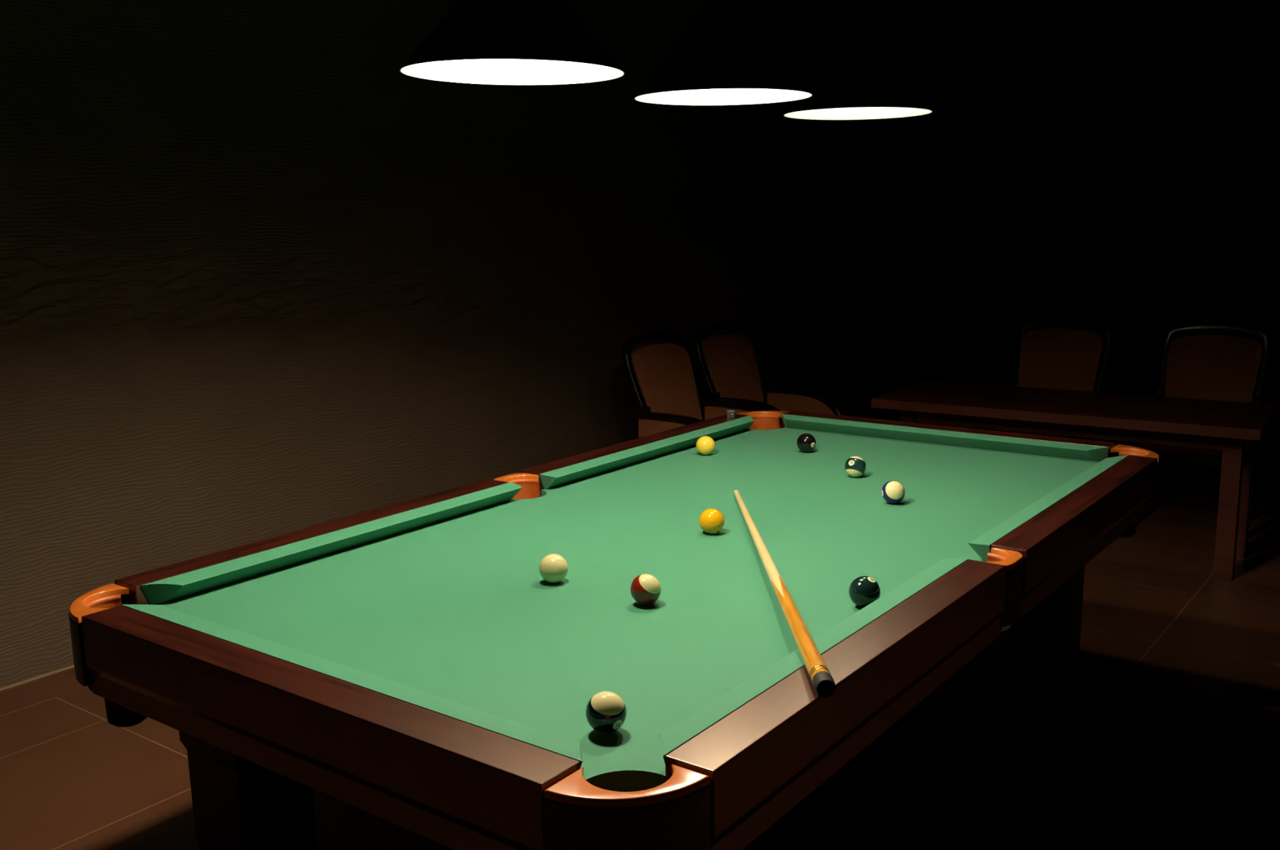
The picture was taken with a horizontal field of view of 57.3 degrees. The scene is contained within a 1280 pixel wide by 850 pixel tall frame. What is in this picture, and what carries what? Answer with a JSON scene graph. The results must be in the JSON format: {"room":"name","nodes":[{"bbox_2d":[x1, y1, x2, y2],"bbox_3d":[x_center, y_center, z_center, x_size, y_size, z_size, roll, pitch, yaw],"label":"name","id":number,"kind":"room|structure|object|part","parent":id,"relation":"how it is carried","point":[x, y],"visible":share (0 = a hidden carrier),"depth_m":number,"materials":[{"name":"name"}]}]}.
{"room":"games hall","nodes":[
{"label":"games hall","id":0,"kind":"room"},
{"bbox_2d":[0,0,959,688],"bbox_3d":[-0.996,-0.924,5.030,0.150,3.000,11.800,7,13,36],"label":"wall","id":1,"kind":"structure","parent":0,"point":[263,276],"depth_m":4.78,"materials":[{"name":"paint"}]},
{"bbox_2d":[0,408,874,690],"bbox_3d":[-0.911,0.555,5.252,0.006,0.007,11.800,7,13,36],"label":"baseboard","id":2,"kind":"structure","parent":1,"relation":"attached to","point":[72,665],"depth_m":3.85,"materials":[{"name":"brown wood"}]},
{"bbox_2d":[0,408,1279,849],"bbox_3d":[1.724,0.928,3.332,6.867,0.120,12.100,7,13,36],"label":"floor","id":3,"kind":"structure","parent":0,"point":[1175,744],"depth_m":3.23,"materials":[{"name":"brown tile"}]},
{"bbox_2d":[68,410,1159,849],"bbox_3d":[0.206,0.585,2.764,1.363,0.803,2.495,7,13,36],"label":"pool table","id":4,"kind":"object","parent":3,"relation":"on","point":[413,665],"visible":1,"depth_m":2.12,"materials":[{"name":"green fabric"}]},
{"bbox_3d":[-0.988,0.383,2.133,0.073,0.113,0.203,-3,11,-12],"label":"pocket casing","id":5,"kind":"part","parent":4,"relation":"part of","materials":[{"name":"leather"}]},
{"bbox_2d":[87,684,147,727],"bbox_3d":[-0.948,0.501,2.166,0.128,0.098,0.128,7,13,36],"label":"basket","id":6,"kind":"object","parent":4,"relation":"on","point":[117,715],"depth_m":2.14,"materials":[{"name":"black metal"}]},
{"bbox_3d":[-0.733,0.779,2.236,0.176,0.638,0.176,7,13,36],"label":"leg","id":7,"kind":"part","parent":4,"relation":"part of","materials":[{"name":"brown wood"}]},
{"bbox_3d":[-0.665,0.290,2.618,0.074,0.143,1.016,7,13,36],"label":"rail","id":8,"kind":"part","parent":4,"relation":"part of","materials":[{"name":"brown wood"}]},
{"bbox_3d":[-0.518,0.445,1.753,1.054,0.143,0.074,7,13,36],"label":"rail","id":9,"kind":"part","parent":4,"relation":"part of","materials":[{"name":"brown wood"}]},
{"bbox_2d":[140,481,521,604],"bbox_3d":[-0.612,0.246,2.576,0.048,0.042,1.012,7,13,36],"label":"cushion","id":10,"kind":"object","parent":4,"relation":"on","point":[193,585],"depth_m":2.48,"materials":[{"name":"green fabric"}]},
{"bbox_2d":[121,604,582,766],"bbox_3d":[-0.481,0.386,1.794,1.058,0.042,0.048,7,13,36],"label":"cushion","id":11,"kind":"object","parent":4,"relation":"on","point":[557,747],"depth_m":1.71,"materials":[{"name":"green fabric"}]},
{"bbox_2d":[538,553,568,582],"bbox_3d":[-0.170,0.281,2.303,0.057,0.057,0.057,7,13,36],"label":"cue ball","id":12,"kind":"object","parent":4,"relation":"on","point":[553,567],"visible":1,"depth_m":2.28,"materials":[{"name":"white plastic"}]},
{"bbox_2d":[585,690,626,733],"bbox_3d":[-0.047,0.401,1.636,0.057,0.057,0.057,-6,12,-28],"label":"striped ball","id":13,"kind":"object","parent":4,"relation":"on","point":[606,711],"visible":1,"depth_m":1.62,"materials":[{"name":"plastic"}]},
{"bbox_2d":[613,720,622,728],"bbox_3d":[-0.031,0.413,1.618,0.016,0.015,0.005,-9,13,-39],"label":"number","id":14,"kind":"object","parent":13,"relation":"attached to","point":[617,724],"depth_m":1.62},
{"bbox_3d":[-0.013,0.498,1.419,0.203,0.113,0.073,-2,10,-4],"label":"pocket casing","id":15,"kind":"part","parent":4,"relation":"part of","materials":[{"name":"leather"}]},
{"bbox_3d":[0.021,0.115,3.526,0.074,0.143,1.048,7,13,36],"label":"rail","id":16,"kind":"part","parent":4,"relation":"part of","materials":[{"name":"brown wood"}]},
{"bbox_2d":[630,573,661,604],"bbox_3d":[0.011,0.303,2.165,0.057,0.057,0.057,-7,12,-29],"label":"striped ball","id":17,"kind":"object","parent":4,"relation":"on","point":[645,588],"visible":1,"depth_m":2.15,"materials":[{"name":"red plastic"}]},
{"bbox_2d":[539,415,754,488],"bbox_3d":[0.070,0.071,3.479,0.048,0.042,1.054,7,13,36],"label":"cushion","id":18,"kind":"object","parent":4,"relation":"on","point":[575,474],"depth_m":3.38,"materials":[{"name":"green fabric"}]},
{"bbox_2d":[696,435,715,454],"bbox_3d":[0.195,0.061,3.485,0.057,0.057,0.057,7,13,36],"label":"ball","id":19,"kind":"object","parent":4,"relation":"on","point":[705,445],"visible":1,"depth_m":3.46,"materials":[{"name":"yellow plastic"}]},
{"bbox_2d":[698,508,724,533],"bbox_3d":[0.161,0.216,2.635,0.057,0.057,0.057,-6,11,-25],"label":"ball","id":20,"kind":"object","parent":4,"relation":"on","point":[711,521],"visible":1,"depth_m":2.61,"materials":[{"name":"yellow plastic"}]},
{"bbox_2d":[726,408,735,417],"bbox_3d":[0.301,-0.039,3.873,0.025,0.025,0.030,2,11,16],"label":"box","id":21,"kind":"object","parent":4,"relation":"on","point":[731,412],"visible":1,"depth_m":3.86,"materials":[{"name":"metal"}]},
{"bbox_3d":[0.302,-0.049,3.873,0.025,0.005,0.025,2,11,16],"label":"lid","id":22,"kind":"part","parent":21,"relation":"part of","materials":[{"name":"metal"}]},
{"bbox_3d":[0.416,0.024,3.991,0.203,0.113,0.073,-2,10,-4],"label":"pocket casing","id":23,"kind":"part","parent":4,"relation":"part of","materials":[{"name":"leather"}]},
{"bbox_2d":[733,489,835,697],"bbox_3d":[0.255,0.263,2.307,0.030,0.077,1.394,-1,10,0],"label":"stick","id":24,"kind":"object","parent":4,"relation":"on","point":[824,684],"visible":1,"depth_m":1.88,"materials":[{"name":"brown wood"}]},
{"bbox_2d":[796,433,816,452],"bbox_3d":[0.497,0.053,3.502,0.057,0.057,0.057,-7,12,-32],"label":"ball","id":25,"kind":"object","parent":4,"relation":"on","point":[806,442],"visible":1,"depth_m":3.48,"materials":[{"name":"black plastic"}]},
{"bbox_2d":[658,557,968,763],"bbox_3d":[0.314,0.356,1.891,0.048,0.042,1.022,7,13,36],"label":"cushion","id":26,"kind":"object","parent":4,"relation":"on","point":[677,738],"depth_m":1.75,"materials":[{"name":"green fabric"}]},
{"bbox_3d":[0.365,0.411,1.863,0.074,0.143,1.016,7,13,36],"label":"rail","id":27,"kind":"part","parent":4,"relation":"part of","materials":[{"name":"brown wood"}]},
{"bbox_2d":[844,456,866,476],"bbox_3d":[0.582,0.113,3.168,0.057,0.057,0.057,-7,12,-32],"label":"striped ball","id":28,"kind":"object","parent":4,"relation":"on","point":[855,466],"visible":1,"depth_m":3.15,"materials":[{"name":"plastic"}]},
{"bbox_2d":[848,460,853,465],"bbox_3d":[0.567,0.102,3.148,0.016,0.013,0.008,7,13,36],"label":"number","id":29,"kind":"object","parent":28,"relation":"on","point":[851,462],"depth_m":3.15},
{"bbox_2d":[848,575,880,607],"bbox_3d":[0.408,0.303,2.132,0.057,0.057,0.057,-6,12,-28],"label":"ball","id":30,"kind":"object","parent":4,"relation":"on","point":[864,590],"visible":0.82,"depth_m":2.11,"materials":[{"name":"black plastic"}]},
{"bbox_2d":[867,577,875,582],"bbox_3d":[0.419,0.280,2.122,0.014,0.007,0.016,7,13,36],"label":"number","id":31,"kind":"object","parent":30,"relation":"on","point":[869,579],"depth_m":2.12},
{"bbox_2d":[881,480,905,503],"bbox_3d":[0.622,0.165,2.878,0.057,0.057,0.057,-6,11,-26],"label":"striped ball","id":32,"kind":"object","parent":4,"relation":"on","point":[893,491],"visible":1,"depth_m":2.86,"materials":[{"name":"plastic"}]},
{"bbox_2d":[781,413,1108,461],"bbox_3d":[0.883,0.037,3.599,1.058,0.042,0.048,7,13,36],"label":"cushion","id":33,"kind":"object","parent":4,"relation":"on","point":[974,442],"depth_m":3.56,"materials":[{"name":"green fabric"}]},
{"bbox_3d":[0.921,0.077,3.657,1.054,0.143,0.074,7,13,36],"label":"rail","id":34,"kind":"part","parent":4,"relation":"part of","materials":[{"name":"green fabric"}]},
{"bbox_2d":[955,624,1011,681],"bbox_3d":[0.678,0.448,2.354,0.124,0.110,0.124,7,13,36],"label":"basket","id":35,"kind":"object","parent":4,"relation":"on","point":[988,664],"depth_m":2.31,"materials":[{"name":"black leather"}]},
{"bbox_3d":[0.707,0.325,2.309,0.074,0.113,0.115,7,13,36],"label":"pocket casing","id":36,"kind":"part","parent":4,"relation":"part of","materials":[{"name":"wood"}]},
{"bbox_3d":[1.148,0.554,3.321,0.176,0.638,0.176,7,13,36],"label":"leg","id":37,"kind":"part","parent":4,"relation":"part of","materials":[{"name":"brown wood"}]},
{"bbox_2d":[968,454,1128,561],"bbox_3d":[0.999,0.181,2.798,0.048,0.042,1.054,7,13,36],"label":"cushion","id":38,"kind":"object","parent":4,"relation":"on","point":[984,546],"depth_m":2.63,"materials":[{"name":"green fabric"}]},
{"bbox_3d":[1.051,0.236,2.771,0.074,0.143,1.048,7,13,36],"label":"rail","id":39,"kind":"part","parent":4,"relation":"part of","materials":[{"name":"brown wood"}]},
{"bbox_2d":[1119,521,1137,537],"bbox_3d":[1.355,0.262,3.288,0.128,0.098,0.128,7,13,36],"label":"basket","id":40,"kind":"object","parent":4,"relation":"on","point":[1130,532],"depth_m":3.26,"materials":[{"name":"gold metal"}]},
{"bbox_3d":[1.391,0.139,3.277,0.073,0.113,0.203,-3,11,-12],"label":"pocket casing","id":41,"kind":"part","parent":4,"relation":"part of","materials":[{"name":"wood"}]},
{"bbox_2d":[621,330,767,438],"bbox_3d":[0.293,0.043,5.429,0.639,0.922,0.500,8,13,39],"label":"armchair","id":42,"kind":"object","parent":3,"relation":"on","point":[662,379],"visible":0.57,"depth_m":5.50,"materials":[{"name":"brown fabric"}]},
{"bbox_3d":[0.011,0.210,5.422,0.110,0.604,0.039,8,13,39],"label":"leg","id":43,"kind":"part","parent":42,"relation":"part of","materials":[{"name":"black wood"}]},
{"bbox_3d":[0.183,0.061,5.230,0.467,0.155,0.045,8,13,39],"label":"panel","id":44,"kind":"part","parent":42,"relation":"part of","materials":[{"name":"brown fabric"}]},
{"bbox_3d":[0.117,-0.186,5.535,0.187,0.503,0.477,8,13,39],"label":"frame","id":45,"kind":"part","parent":42,"relation":"part of","materials":[{"name":"black wood"}]},
{"bbox_3d":[0.126,-0.165,5.531,0.165,0.424,0.405,8,13,39],"label":"backrest","id":46,"kind":"part","parent":42,"relation":"part of","materials":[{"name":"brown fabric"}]},
{"bbox_3d":[0.194,0.050,5.216,0.503,0.188,0.050,8,13,39],"label":"armrest","id":47,"kind":"part","parent":42,"relation":"part of","materials":[{"name":"black wood"}]},
{"bbox_3d":[0.282,0.148,5.738,0.110,0.604,0.039,8,13,39],"label":"leg","id":48,"kind":"part","parent":42,"relation":"part of","materials":[{"name":"black wood"}]},
{"bbox_3d":[0.469,-0.005,5.565,0.467,0.155,0.045,8,13,39],"label":"panel","id":49,"kind":"part","parent":42,"relation":"part of","materials":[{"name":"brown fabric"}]},
{"bbox_3d":[0.483,-0.016,5.554,0.503,0.188,0.050,8,13,39],"label":"armrest","id":50,"kind":"part","parent":42,"relation":"part of","materials":[{"name":"black wood"}]},
{"bbox_2d":[693,322,844,415],"bbox_3d":[0.636,-0.033,5.818,0.639,0.922,0.500,8,13,39],"label":"armchair","id":51,"kind":"object","parent":3,"relation":"on","point":[728,365],"visible":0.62,"depth_m":5.90,"materials":[{"name":"brown leather"}]},
{"bbox_3d":[0.355,0.134,5.811,0.110,0.604,0.039,8,13,39],"label":"leg","id":52,"kind":"part","parent":51,"relation":"part of","materials":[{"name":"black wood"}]},
{"bbox_3d":[0.460,-0.262,5.924,0.187,0.503,0.477,8,13,39],"label":"frame","id":53,"kind":"part","parent":51,"relation":"part of","materials":[{"name":"black wood"}]},
{"bbox_3d":[0.469,-0.241,5.920,0.165,0.424,0.405,8,13,39],"label":"backrest","id":54,"kind":"part","parent":51,"relation":"part of","materials":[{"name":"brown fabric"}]},
{"bbox_3d":[0.538,-0.026,5.604,0.503,0.188,0.050,8,13,39],"label":"armrest","id":55,"kind":"part","parent":51,"relation":"part of","materials":[{"name":"black wood"}]},
{"bbox_3d":[0.626,0.072,6.127,0.110,0.604,0.039,8,13,39],"label":"leg","id":56,"kind":"part","parent":51,"relation":"part of","materials":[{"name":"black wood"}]},
{"bbox_3d":[0.813,-0.081,5.954,0.467,0.155,0.045,8,13,39],"label":"panel","id":57,"kind":"part","parent":51,"relation":"part of","materials":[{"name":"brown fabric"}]},
{"bbox_3d":[0.827,-0.091,5.943,0.503,0.188,0.050,8,13,39],"label":"armrest","id":58,"kind":"part","parent":51,"relation":"part of","materials":[{"name":"black wood"}]},
{"bbox_2d":[971,315,1112,440],"bbox_3d":[2.005,-0.056,5.828,0.500,0.922,0.639,7,13,36],"label":"armchair","id":59,"kind":"object","parent":3,"relation":"on","point":[1051,357],"visible":0.35,"depth_m":5.94,"materials":[{"name":"brown leather"}]},
{"bbox_3d":[1.787,-0.100,5.907,0.050,0.188,0.503,7,13,36],"label":"armrest","id":60,"kind":"part","parent":59,"relation":"part of","materials":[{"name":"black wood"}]},
{"bbox_3d":[1.953,0.051,6.133,0.039,0.604,0.110,7,13,36],"label":"leg","id":61,"kind":"part","parent":59,"relation":"part of","materials":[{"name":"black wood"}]},
{"bbox_3d":[1.969,-0.023,5.785,0.419,0.078,0.490,7,13,36],"label":"seat","id":62,"kind":"part","parent":59,"relation":"part of","materials":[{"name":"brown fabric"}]},
{"bbox_3d":[2.129,-0.275,5.963,0.405,0.424,0.165,7,13,36],"label":"backrest","id":63,"kind":"part","parent":59,"relation":"part of","materials":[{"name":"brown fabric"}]},
{"bbox_3d":[2.136,-0.296,5.969,0.477,0.503,0.187,7,13,36],"label":"frame","id":64,"kind":"part","parent":59,"relation":"part of","materials":[{"name":"black wood"}]},
{"bbox_3d":[1.967,0.046,5.793,0.390,0.059,0.450,7,13,36],"label":"seat frame","id":65,"kind":"part","parent":59,"relation":"part of","materials":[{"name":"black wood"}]},
{"bbox_3d":[2.149,-0.057,5.642,0.050,0.188,0.503,7,13,36],"label":"armrest","id":66,"kind":"part","parent":59,"relation":"part of","materials":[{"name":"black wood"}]},
{"bbox_3d":[2.291,0.091,5.885,0.039,0.604,0.110,7,13,36],"label":"leg","id":67,"kind":"part","parent":59,"relation":"part of","materials":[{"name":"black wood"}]},
{"bbox_2d":[871,380,1279,580],"bbox_3d":[1.862,0.214,5.125,1.550,0.640,0.660,6,12,34],"label":"dining table","id":68,"kind":"object","parent":3,"relation":"on","point":[1233,428],"visible":0.86,"depth_m":4.88,"materials":[{"name":"red wood"}]},
{"bbox_3d":[1.233,0.198,5.382,0.068,0.600,0.068,6,12,34],"label":"leg","id":69,"kind":"part","parent":68,"relation":"part of","materials":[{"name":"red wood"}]},
{"bbox_3d":[2.336,0.314,4.647,0.068,0.600,0.068,6,12,34],"label":"leg","id":70,"kind":"part","parent":68,"relation":"part of","materials":[{"name":"red wood"}]},
{"bbox_3d":[2.531,0.259,4.932,0.068,0.600,0.068,6,12,34],"label":"leg","id":71,"kind":"part","parent":68,"relation":"part of","materials":[{"name":"red wood"}]},
{"bbox_2d":[1123,322,1271,519],"bbox_3d":[2.575,0.011,5.411,0.500,0.922,0.639,7,13,36],"label":"armchair","id":72,"kind":"object","parent":3,"relation":"on","point":[1220,367],"visible":0.44,"depth_m":5.50,"materials":[{"name":"black wood"}]},
{"bbox_3d":[2.357,-0.033,5.489,0.050,0.188,0.503,7,13,36],"label":"armrest","id":73,"kind":"part","parent":72,"relation":"part of","materials":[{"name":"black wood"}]},
{"bbox_3d":[2.523,0.118,5.715,0.039,0.604,0.110,7,13,36],"label":"leg","id":74,"kind":"part","parent":72,"relation":"part of","materials":[{"name":"black wood"}]},
{"bbox_3d":[2.537,0.113,5.376,0.390,0.059,0.450,7,13,36],"label":"seat frame","id":75,"kind":"part","parent":72,"relation":"part of","materials":[{"name":"black wood"}]},
{"bbox_3d":[2.539,0.044,5.367,0.419,0.078,0.490,7,13,36],"label":"seat","id":76,"kind":"part","parent":72,"relation":"part of","materials":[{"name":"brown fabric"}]},
{"bbox_3d":[2.699,-0.207,5.546,0.405,0.424,0.165,7,13,36],"label":"backrest","id":77,"kind":"part","parent":72,"relation":"part of","materials":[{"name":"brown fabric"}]},
{"bbox_3d":[2.706,-0.229,5.551,0.477,0.503,0.187,7,13,36],"label":"frame","id":78,"kind":"part","parent":72,"relation":"part of","materials":[{"name":"black wood"}]},
{"bbox_3d":[2.861,0.158,5.468,0.039,0.604,0.110,7,13,36],"label":"leg","id":79,"kind":"part","parent":72,"relation":"part of","materials":[{"name":"black wood"}]},
{"bbox_3d":[2.719,0.010,5.225,0.050,0.188,0.503,7,13,36],"label":"armrest","id":80,"kind":"part","parent":72,"relation":"part of","materials":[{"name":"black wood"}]},
{"bbox_2d":[921,0,1068,13],"bbox_3d":[1.677,-2.141,2.775,6.867,0.120,12.100,7,13,36],"label":"ceiling","id":81,"kind":"structure","parent":0,"point":[957,6],"depth_m":8.96,"materials":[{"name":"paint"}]},
{"bbox_2d":[399,0,624,85],"bbox_3d":[-0.218,-1.238,1.914,0.386,1.280,0.386,8,13,36],"label":"pendant lamp","id":82,"kind":"object","parent":81,"relation":"hanging from","point":[524,42],"visible":1,"depth_m":1.91,"materials":[{"name":"black ceramic"}]},
{"bbox_2d":[634,0,812,105],"bbox_3d":[0.172,-1.341,2.432,0.386,1.280,0.386,7,13,36],"label":"pendant lamp","id":83,"kind":"object","parent":81,"relation":"hanging from","point":[722,59],"visible":1,"depth_m":2.44,"materials":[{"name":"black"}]},
{"bbox_2d":[783,0,932,119],"bbox_3d":[0.565,-1.448,2.974,0.386,1.280,0.386,7,12,36],"label":"pendant lamp","id":84,"kind":"object","parent":81,"relation":"hanging from","point":[859,82],"visible":0.99,"depth_m":2.98,"materials":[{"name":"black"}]},
{"bbox_3d":[0.571,-0.906,3.069,0.386,0.178,0.386,7,12,36],"label":"lamp shade","id":85,"kind":"part","parent":84,"relation":"part of","materials":[{"name":"black ceramic"}]},
{"bbox_3d":[0.564,-1.549,2.956,0.006,0.996,0.006,7,12,36],"label":"cord","id":86,"kind":"part","parent":84,"relation":"part of","materials":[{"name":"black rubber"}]},
{"bbox_2d":[947,0,1279,404],"bbox_3d":[5.261,-1.517,7.765,6.867,3.000,0.150,7,13,36],"label":"wall","id":87,"kind":"structure","parent":0,"point":[1117,162],"depth_m":8.86,"materials":[{"name":"paint"}]}
]}

